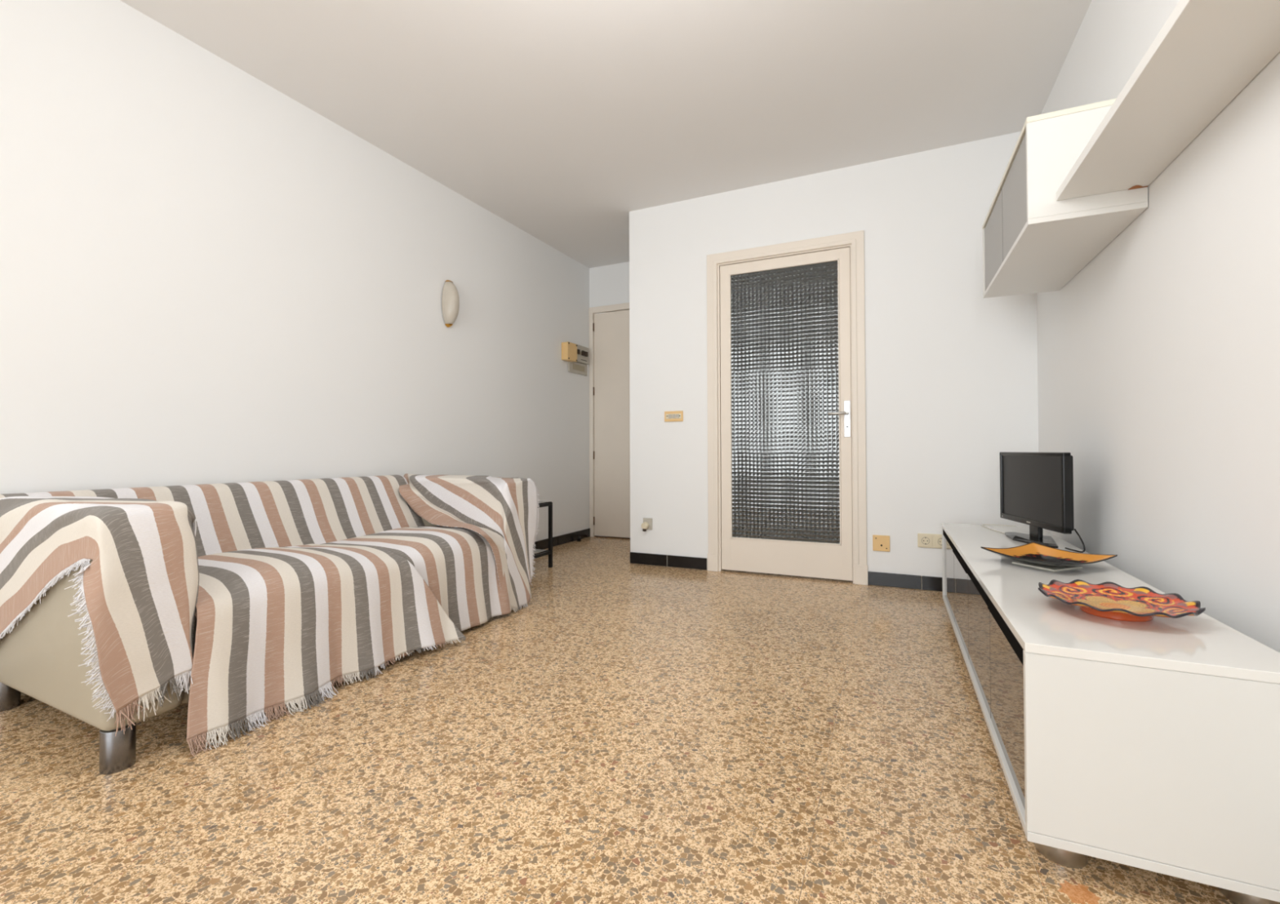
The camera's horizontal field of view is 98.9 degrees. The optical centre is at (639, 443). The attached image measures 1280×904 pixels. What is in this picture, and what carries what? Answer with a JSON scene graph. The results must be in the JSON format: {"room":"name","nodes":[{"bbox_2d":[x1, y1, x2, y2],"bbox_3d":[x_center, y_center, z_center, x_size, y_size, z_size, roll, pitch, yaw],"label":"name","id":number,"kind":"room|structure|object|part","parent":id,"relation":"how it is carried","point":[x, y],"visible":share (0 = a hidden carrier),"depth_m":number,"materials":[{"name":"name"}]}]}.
{"room":"living room","nodes":[
{"label":"living room","id":0,"kind":"room"},
{"bbox_2d":[0,0,589,540],"bbox_3d":[-2.310,-0.405,1.539,0.150,2.567,8.075,-1,-1,26],"label":"wall","id":1,"kind":"structure","parent":0,"point":[207,277],"depth_m":2.43,"materials":[{"name":"white paint"}]},
{"bbox_2d":[441,280,459,327],"bbox_3d":[-1.208,-0.907,3.531,0.090,0.308,0.104,-1,-1,26],"label":"wall sconce","id":2,"kind":"object","parent":1,"relation":"attached to","point":[450,295],"visible":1,"depth_m":3.50,"materials":[{"name":"white glass"}]},
{"bbox_2d":[533,528,590,549],"bbox_3d":[-1.377,0.807,3.243,0.011,0.079,4.170,-1,-1,26],"label":"baseboard","id":3,"kind":"structure","parent":1,"relation":"attached to","point":[569,537],"depth_m":4.71,"materials":[{"name":"tile"}]},
{"bbox_2d":[561,341,577,361],"bbox_3d":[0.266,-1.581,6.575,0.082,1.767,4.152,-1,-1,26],"label":"junction box","id":4,"kind":"object","parent":1,"relation":"attached to","point":[569,349],"visible":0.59,"depth_m":4.71,"materials":[{"name":"beige plastic"}]},
{"bbox_2d":[568,361,586,375],"bbox_3d":[-0.559,-0.679,4.940,0.016,0.102,0.305,-1,-1,26],"label":"panel","id":5,"kind":"object","parent":1,"relation":"attached to","point":[576,367],"visible":0.95,"depth_m":4.92,"materials":[{"name":"grey plastic"}]},
{"bbox_2d":[577,344,588,364],"bbox_3d":[-0.534,-0.809,4.957,0.049,0.152,0.255,-1,-1,26],"label":"breaker panel","id":6,"kind":"object","parent":1,"relation":"attached to","point":[582,352],"visible":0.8,"depth_m":4.97,"materials":[{"name":"grey plastic"}]},
{"bbox_2d":[120,0,1091,267],"bbox_3d":[-0.412,-1.747,1.419,3.900,0.100,9.800,-1,-1,25],"label":"ceiling","id":7,"kind":"structure","parent":0,"point":[562,120],"depth_m":2.54,"materials":[{"name":"paint"}]},
{"bbox_2d":[589,261,629,307],"bbox_3d":[-0.164,-0.367,5.049,1.107,2.567,0.100,-1,-1,25],"label":"wall","id":8,"kind":"structure","parent":0,"point":[609,284],"depth_m":5.06,"materials":[{"name":"white paint"}]},
{"bbox_2d":[588,302,630,538],"bbox_3d":[-0.057,-0.206,4.968,0.887,2.142,0.074,-1,-1,25],"label":"door","id":9,"kind":"structure","parent":8,"relation":"in","point":[609,331],"depth_m":5.05,"materials":[{"name":"beige paint"}]},
{"bbox_3d":[-0.450,-0.202,5.126,0.041,2.142,0.034,-1,-1,25],"label":"jamb casing","id":10,"kind":"part","parent":9,"relation":"part of","materials":[{"name":"beige paint"}]},
{"bbox_3d":[-0.059,-1.249,4.960,0.826,0.056,0.034,-1,-1,25],"label":"head casing","id":11,"kind":"part","parent":9,"relation":"part of","materials":[{"name":"beige paint"}]},
{"bbox_2d":[0,536,1234,903],"bbox_3d":[-0.397,0.845,1.411,3.999,0.050,9.748,-1,-1,25],"label":"floor","id":12,"kind":"structure","parent":0,"point":[628,733],"depth_m":1.34,"materials":[{"name":"stone"}]},
{"bbox_2d":[0,517,526,774],"bbox_3d":[-1.338,0.507,2.300,0.874,0.655,1.695,-1,-1,26],"label":"sofa","id":13,"kind":"object","parent":12,"relation":"on","point":[41,657],"visible":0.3,"depth_m":1.46,"materials":[{"name":"beige fabric"}]},
{"bbox_3d":[-1.994,0.778,1.719,0.068,0.104,0.068,-1,-1,26],"label":"leg","id":14,"kind":"part","parent":13,"relation":"part of","materials":[{"name":"silver metal"}]},
{"bbox_3d":[-1.672,0.451,1.619,0.873,0.552,0.175,-1,-1,26],"label":"armrest","id":15,"kind":"part","parent":13,"relation":"part of","materials":[{"name":"beige leather"}]},
{"bbox_2d":[0,495,199,736],"bbox_3d":[-1.646,0.453,1.613,0.921,0.589,0.282,-1,-1,28],"label":"throw","id":16,"kind":"object","parent":13,"relation":"on","point":[140,584],"visible":0.97,"depth_m":1.42,"materials":[{"name":"fabric"}]},
{"bbox_3d":[-1.329,0.771,1.395,0.068,0.104,0.068,-1,-1,26],"label":"leg","id":17,"kind":"part","parent":13,"relation":"part of","materials":[{"name":"silver metal"}]},
{"bbox_3d":[-1.346,0.635,2.303,0.855,0.200,1.355,-1,-1,26],"label":"seat","id":18,"kind":"part","parent":13,"relation":"part of","materials":[{"name":"fabric"}]},
{"bbox_2d":[0,474,512,729],"bbox_3d":[-1.351,0.489,2.210,0.915,0.652,1.528,-1,-1,26],"label":"throw","id":19,"kind":"object","parent":13,"relation":"on","point":[458,565],"visible":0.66,"depth_m":2.40,"materials":[{"name":"fabric"}]},
{"bbox_2d":[186,543,466,755],"bbox_3d":[-1.223,0.604,1.995,0.682,0.449,0.961,-1,-1,26],"label":"throw","id":20,"kind":"object","parent":13,"relation":"on","point":[276,626],"visible":0.93,"depth_m":1.75,"materials":[{"name":"fabric"}]},
{"bbox_3d":[-1.017,0.482,2.987,0.848,0.522,0.180,-1,-1,26],"label":"armrest","id":21,"kind":"part","parent":13,"relation":"part of","materials":[{"name":"fabric"}]},
{"bbox_2d":[398,473,540,612],"bbox_3d":[-1.017,0.505,2.897,0.901,0.668,0.489,-1,-1,26],"label":"throw","id":22,"kind":"object","parent":13,"relation":"on","point":[507,507],"visible":1,"depth_m":2.78,"materials":[{"name":"fabric"}]},
{"bbox_2d":[532,501,552,567],"bbox_3d":[-0.882,0.625,3.679,0.420,0.452,0.420,-1,-1,26],"label":"side table","id":23,"kind":"object","parent":12,"relation":"on","point":[537,553],"visible":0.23,"depth_m":3.76,"materials":[{"name":"black metal"}]},
{"bbox_3d":[-0.703,0.745,3.591,0.022,0.020,0.376,-1,-1,26],"label":"rail","id":24,"kind":"part","parent":23,"relation":"part of","materials":[{"name":"black metal"}]},
{"bbox_3d":[-0.704,0.416,3.595,0.022,0.020,0.376,-1,-1,26],"label":"rail","id":25,"kind":"part","parent":23,"relation":"part of","materials":[{"name":"black metal"}]},
{"bbox_3d":[-0.883,0.402,3.683,0.412,0.006,0.412,-1,-1,26],"label":"glass","id":26,"kind":"part","parent":23,"relation":"part of","materials":[{"name":"black glass"}]},
{"bbox_3d":[-0.616,0.629,3.771,0.022,0.446,0.022,-1,-1,26],"label":"leg","id":27,"kind":"part","parent":23,"relation":"part of","materials":[{"name":"black metal"}]},
{"bbox_2d":[942,523,1279,903],"bbox_3d":[1.309,0.604,1.808,0.406,0.431,1.873,-1,-1,25],"label":"tv stand","id":28,"kind":"object","parent":12,"relation":"on","point":[1153,745],"visible":1,"depth_m":1.00,"materials":[{"name":"white laminate"}]},
{"bbox_3d":[1.694,0.585,2.652,0.406,0.338,0.018,-1,-1,25],"label":"panel","id":29,"kind":"part","parent":28,"relation":"part of","materials":[{"name":"white laminate"}]},
{"bbox_3d":[1.421,0.601,2.514,0.006,0.301,0.453,-1,-1,25],"label":"glass door","id":30,"kind":"part","parent":28,"relation":"part of","materials":[{"name":"clear glass"}]},
{"bbox_3d":[1.230,0.599,2.097,0.006,0.295,0.453,-1,-1,25],"label":"glass door","id":31,"kind":"part","parent":28,"relation":"part of","materials":[{"name":"clear glass"}]},
{"bbox_3d":[1.039,0.592,1.680,0.006,0.301,0.453,-1,-1,25],"label":"glass door","id":32,"kind":"part","parent":28,"relation":"part of","materials":[{"name":"clear glass"}]},
{"bbox_2d":[982,524,1015,533],"bbox_3d":[1.664,0.391,2.508,0.139,0.008,0.315,-1,-1,25],"label":"cable","id":33,"kind":"object","parent":28,"relation":"on","point":[982,524],"visible":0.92,"depth_m":2.60,"materials":[{"name":"white plastic"}]},
{"bbox_3d":[0.849,0.589,1.262,0.006,0.297,0.453,-1,-1,25],"label":"glass door","id":34,"kind":"part","parent":28,"relation":"part of","materials":[{"name":"clear glass"}]},
{"bbox_2d":[999,452,1074,547],"bbox_3d":[1.587,0.214,2.215,0.150,0.357,0.488,0,-1,10],"label":"television","id":35,"kind":"object","parent":28,"relation":"on","point":[1037,488],"visible":0.98,"depth_m":2.16,"materials":[{"name":"black plastic"}]},
{"bbox_2d":[1065,528,1085,552],"bbox_3d":[1.573,0.349,1.985,0.024,0.080,0.081,0,-1,-11],"label":"cable","id":36,"kind":"object","parent":35,"relation":"hanging from","point":[1075,530],"visible":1,"depth_m":1.97,"materials":[{"name":"black plastic"}]},
{"bbox_2d":[981,542,1117,570],"bbox_3d":[1.292,0.363,1.742,0.252,0.047,0.252,0,-1,-20],"label":"square dish","id":37,"kind":"object","parent":28,"relation":"on","point":[1033,554],"visible":1,"depth_m":1.76,"materials":[{"name":"ceramic"}]},
{"bbox_3d":[0.834,0.783,1.087,0.084,0.056,0.084,-1,-1,25],"label":"leg","id":38,"kind":"part","parent":28,"relation":"part of","materials":[{"name":"metal"}]},
{"bbox_3d":[1.308,0.397,1.811,0.406,0.018,1.873,-1,-1,25],"label":"panel","id":39,"kind":"part","parent":28,"relation":"part of","materials":[{"name":"white laminate"}]},
{"bbox_2d":[1037,579,1205,622],"bbox_3d":[1.066,0.359,1.230,0.284,0.043,0.278,0,-1,-27],"label":"scalloped plate","id":40,"kind":"object","parent":28,"relation":"on","point":[1109,600],"visible":1,"depth_m":1.24,"materials":[{"name":"ceramic"}]},
{"bbox_3d":[0.923,0.565,0.966,0.406,0.338,0.018,-1,-1,25],"label":"panel","id":41,"kind":"part","parent":28,"relation":"part of","materials":[{"name":"white laminate"}]},
{"bbox_3d":[1.085,0.781,0.972,0.084,0.056,0.084,-1,-1,25],"label":"leg","id":42,"kind":"part","parent":28,"relation":"part of","materials":[{"name":"metal"}]},
{"bbox_2d":[629,131,1038,577],"bbox_3d":[1.042,-0.392,3.463,2.408,2.567,0.100,-1,-1,25],"label":"wall","id":43,"kind":"structure","parent":0,"point":[951,371],"depth_m":3.21,"materials":[{"name":"white paint"}]},
{"bbox_2d":[640,517,652,531],"bbox_3d":[0.045,0.567,3.828,0.072,0.090,0.044,-1,-1,25],"label":"socket","id":44,"kind":"object","parent":43,"relation":"attached to","point":[647,522],"visible":1,"depth_m":3.83,"materials":[{"name":"grey plastic"}]},
{"bbox_3d":[0.054,0.562,3.842,0.068,0.080,0.012,-1,-1,25],"label":"plate","id":45,"kind":"part","parent":44,"relation":"part of","materials":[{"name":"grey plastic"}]},
{"bbox_2d":[630,551,706,569],"bbox_3d":[0.188,0.808,3.779,0.571,0.079,0.011,-1,-1,25],"label":"baseboard","id":46,"kind":"structure","parent":43,"relation":"attached to","point":[684,562],"depth_m":3.77,"materials":[{"name":"tile"}]},
{"bbox_2d":[664,410,683,421],"bbox_3d":[0.231,-0.188,3.769,0.136,0.072,0.014,-1,-1,25],"label":"light switch","id":47,"kind":"object","parent":43,"relation":"attached to","point":[673,415],"visible":1,"depth_m":3.76,"materials":[{"name":"beige plastic"}]},
{"bbox_3d":[0.230,-0.188,3.767,0.112,0.034,0.002,-1,-1,25],"label":"rocker frame","id":48,"kind":"part","parent":47,"relation":"part of","materials":[{"name":"beige plastic"}]},
{"bbox_2d":[706,230,867,585],"bbox_3d":[0.912,-0.213,3.495,0.987,2.112,0.148,-1,-1,25],"label":"door","id":49,"kind":"structure","parent":43,"relation":"in","point":[786,321],"depth_m":3.47,"materials":[{"name":"beige paint"}]},
{"bbox_3d":[0.484,-0.267,3.651,0.071,1.997,0.020,-1,-1,25],"label":"jamb casing","id":50,"kind":"part","parent":49,"relation":"part of","materials":[{"name":"beige paint"}]},
{"bbox_3d":[0.911,-1.156,3.506,0.689,0.062,0.039,-1,-1,25],"label":"rail","id":51,"kind":"part","parent":49,"relation":"part of","materials":[{"name":"beige paint"}]},
{"bbox_3d":[0.893,-1.234,3.475,0.977,0.070,0.020,-1,-1,25],"label":"head casing","id":52,"kind":"part","parent":49,"relation":"part of","materials":[{"name":"beige paint"}]},
{"bbox_3d":[0.914,-0.253,3.493,0.685,1.746,0.010,-1,-1,25],"label":"glass pane","id":53,"kind":"part","parent":49,"relation":"part of","materials":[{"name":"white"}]},
{"bbox_3d":[0.918,0.725,3.481,0.689,0.209,0.039,-1,-1,25],"label":"rail","id":54,"kind":"part","parent":49,"relation":"part of","materials":[{"name":"beige paint"}]},
{"bbox_3d":[1.198,-0.183,3.311,0.117,0.018,0.052,-1,-1,25],"label":"lever","id":55,"kind":"part","parent":49,"relation":"part of","materials":[{"name":"metal"}]},
{"bbox_3d":[1.253,-0.149,3.313,0.034,0.219,0.008,-1,-1,25],"label":"handle plate","id":56,"kind":"part","parent":49,"relation":"part of","materials":[{"name":"white metal"}]},
{"bbox_3d":[1.309,-0.275,3.274,0.071,1.997,0.020,-1,-1,25],"label":"jamb casing","id":57,"kind":"part","parent":49,"relation":"part of","materials":[{"name":"beige paint"}]},
{"bbox_2d":[872,534,889,551],"bbox_3d":[1.418,0.586,3.220,0.092,0.093,0.009,-1,-1,25],"label":"blank plate","id":58,"kind":"object","parent":43,"relation":"attached to","point":[880,543],"visible":1,"depth_m":3.22,"materials":[{"name":"beige plastic"}]},
{"bbox_2d":[867,571,942,591],"bbox_3d":[1.733,0.794,3.073,0.848,0.079,0.011,-1,-1,25],"label":"baseboard","id":59,"kind":"structure","parent":43,"relation":"attached to","point":[874,578],"depth_m":3.16,"materials":[{"name":"tile"}]},
{"bbox_2d":[917,533,942,548],"bbox_3d":[1.664,0.553,3.105,0.162,0.080,0.014,-1,-1,25],"label":"double socket","id":60,"kind":"object","parent":43,"relation":"attached to","point":[924,540],"visible":0.79,"depth_m":3.11,"materials":[{"name":"beige plastic"}]},
{"bbox_2d":[1036,0,1279,652],"bbox_3d":[0.723,-0.440,-0.310,0.150,2.567,7.229,-1,-1,25],"label":"wall","id":61,"kind":"structure","parent":0,"point":[1158,361],"depth_m":1.48,"materials":[{"name":"white paint"}]},
{"bbox_2d":[982,97,1148,297],"bbox_3d":[1.593,-0.882,2.150,0.301,0.351,0.953,-1,-1,25],"label":"upper cabinet","id":62,"kind":"object","parent":61,"relation":"attached to","point":[1033,242],"visible":0.88,"depth_m":1.83,"materials":[{"name":"white laminate"}]},
{"bbox_3d":[1.788,-0.877,2.575,0.301,0.314,0.018,-1,-1,25],"label":"panel","id":63,"kind":"part","parent":62,"relation":"part of","materials":[{"name":"white laminate"}]},
{"bbox_3d":[1.566,-0.876,2.417,0.016,0.307,0.452,-1,-1,25],"label":"door","id":64,"kind":"part","parent":62,"relation":"part of","materials":[{"name":"grey paint"}]},
{"bbox_3d":[1.373,-0.881,1.996,0.016,0.307,0.452,-1,-1,25],"label":"door","id":65,"kind":"part","parent":62,"relation":"part of","materials":[{"name":"grey paint"}]},
{"bbox_3d":[1.593,-1.048,2.152,0.301,0.018,0.953,-1,-1,25],"label":"panel","id":66,"kind":"part","parent":62,"relation":"part of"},
{"bbox_3d":[1.594,-0.716,2.148,0.301,0.018,0.953,-1,-1,25],"label":"panel","id":67,"kind":"part","parent":62,"relation":"part of","materials":[{"name":"white laminate"}]},
{"bbox_3d":[1.399,-0.887,1.725,0.301,0.314,0.018,-1,-1,25],"label":"panel","id":68,"kind":"part","parent":62,"relation":"part of","materials":[{"name":"white laminate"}]},
{"bbox_2d":[1056,0,1279,200],"bbox_3d":[1.115,-0.795,1.012,0.226,0.029,1.511,-1,-1,25],"label":"wall shelf","id":69,"kind":"object","parent":61,"relation":"attached to","point":[1206,52],"visible":1,"depth_m":1.20,"materials":[{"name":"white laminate"}]}
]}

